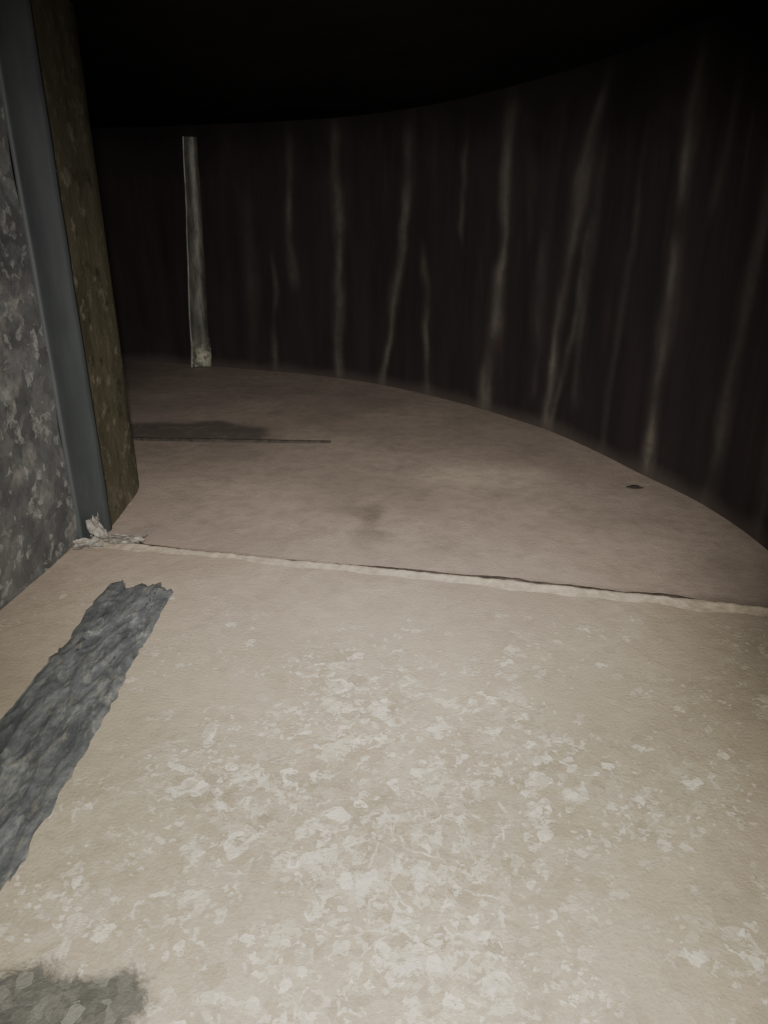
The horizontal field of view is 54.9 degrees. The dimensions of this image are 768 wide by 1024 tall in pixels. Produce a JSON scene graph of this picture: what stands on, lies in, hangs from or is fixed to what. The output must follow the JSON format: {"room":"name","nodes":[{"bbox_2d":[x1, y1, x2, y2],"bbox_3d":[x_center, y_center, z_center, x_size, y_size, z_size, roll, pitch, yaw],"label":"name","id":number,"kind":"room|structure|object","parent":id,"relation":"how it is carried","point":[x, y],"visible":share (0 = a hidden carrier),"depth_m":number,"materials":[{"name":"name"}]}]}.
{"room":"underground storage tank","nodes":[
{"label":"underground storage tank","id":0,"kind":"room"},
{"bbox_2d":[0,89,78,609],"bbox_3d":[-0.698,0.043,0.256,0.010,0.947,2.152,2,23,6],"label":"wall","id":1,"kind":"structure","parent":0,"point":[38,524],"depth_m":1.22,"materials":[{"name":"concrete"}]},
{"bbox_2d":[0,0,111,538],"bbox_3d":[-0.566,-0.386,1.278,0.012,0.945,0.089,8,24,18],"label":"door frame","id":2,"kind":"structure","parent":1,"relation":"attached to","point":[27,122],"depth_m":1.25,"materials":[{"name":"grey paint"}]},
{"bbox_2d":[8,0,138,525],"bbox_3d":[-1.359,-0.595,1.782,1.856,0.947,0.403,8,24,18],"label":"wall","id":3,"kind":"structure","parent":0,"point":[55,24],"depth_m":1.39,"materials":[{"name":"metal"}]},
{"bbox_2d":[0,361,767,1023],"bbox_3d":[-0.786,0.104,1.317,3.027,0.012,4.050,0,23,0],"label":"floor","id":4,"kind":"structure","parent":0,"point":[308,795],"depth_m":0.89,"materials":[{"name":"beige concrete"}]},
{"bbox_2d":[0,580,172,890],"bbox_3d":[-0.424,0.275,0.892,0.152,0.012,0.833,0,23,0],"label":"floor patch","id":5,"kind":"object","parent":4,"relation":"on","point":[51,726],"visible":1,"depth_m":0.94,"materials":[{"name":"grey stone"}]},
{"bbox_2d":[72,512,147,549],"bbox_3d":[-0.521,0.036,1.407,0.133,0.044,0.086,0,23,0],"label":"scrap","id":6,"kind":"object","parent":4,"relation":"on","point":[95,528],"visible":1,"depth_m":1.42,"materials":[{"name":"paper"}]},
{"bbox_2d":[133,437,330,442],"bbox_3d":[-0.433,-0.198,2.038,0.577,0.008,0.020,1,23,4],"label":"strap","id":7,"kind":"object","parent":4,"relation":"on","point":[134,438],"visible":0.97,"depth_m":2.03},
{"bbox_2d":[137,542,693,598],"bbox_3d":[0.071,0.108,1.312,1.312,0.005,0.041,5,23,11],"label":"gap","id":8,"kind":"object","parent":4,"relation":"in","point":[416,570],"depth_m":1.29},
{"bbox_2d":[92,540,767,615],"bbox_3d":[0.064,0.117,1.276,1.312,0.019,0.042,5,23,12],"label":"threshold","id":9,"kind":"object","parent":4,"relation":"on","point":[696,605],"depth_m":1.26,"materials":[{"name":"metal"}]},
{"bbox_2d":[626,485,643,488],"bbox_3d":[0.578,-0.057,1.708,0.030,0.005,0.028,-15,27,-31],"label":"debris","id":10,"kind":"object","parent":4,"relation":"on","point":[630,486],"visible":1,"depth_m":1.71,"materials":[{"name":"black"}]},
{"bbox_2d":[69,0,760,127],"bbox_3d":[-0.786,-0.726,0.970,3.027,0.080,4.050,0,23,0],"label":"ceiling","id":11,"kind":"structure","parent":0,"point":[146,63],"depth_m":1.64,"materials":[{"name":"black"}]},
{"bbox_2d":[91,0,767,549],"bbox_3d":[-0.528,-0.824,2.328,3.729,0.947,0.899,16,27,33],"label":"wall","id":12,"kind":"structure","parent":0,"point":[579,255],"depth_m":2.08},
{"bbox_2d":[182,136,211,366],"bbox_3d":[-0.717,-0.956,2.787,0.105,0.820,0.023,-3,23,-7],"label":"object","id":13,"kind":"object","parent":12,"relation":"attached to","point":[201,354],"visible":1,"depth_m":2.79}
]}

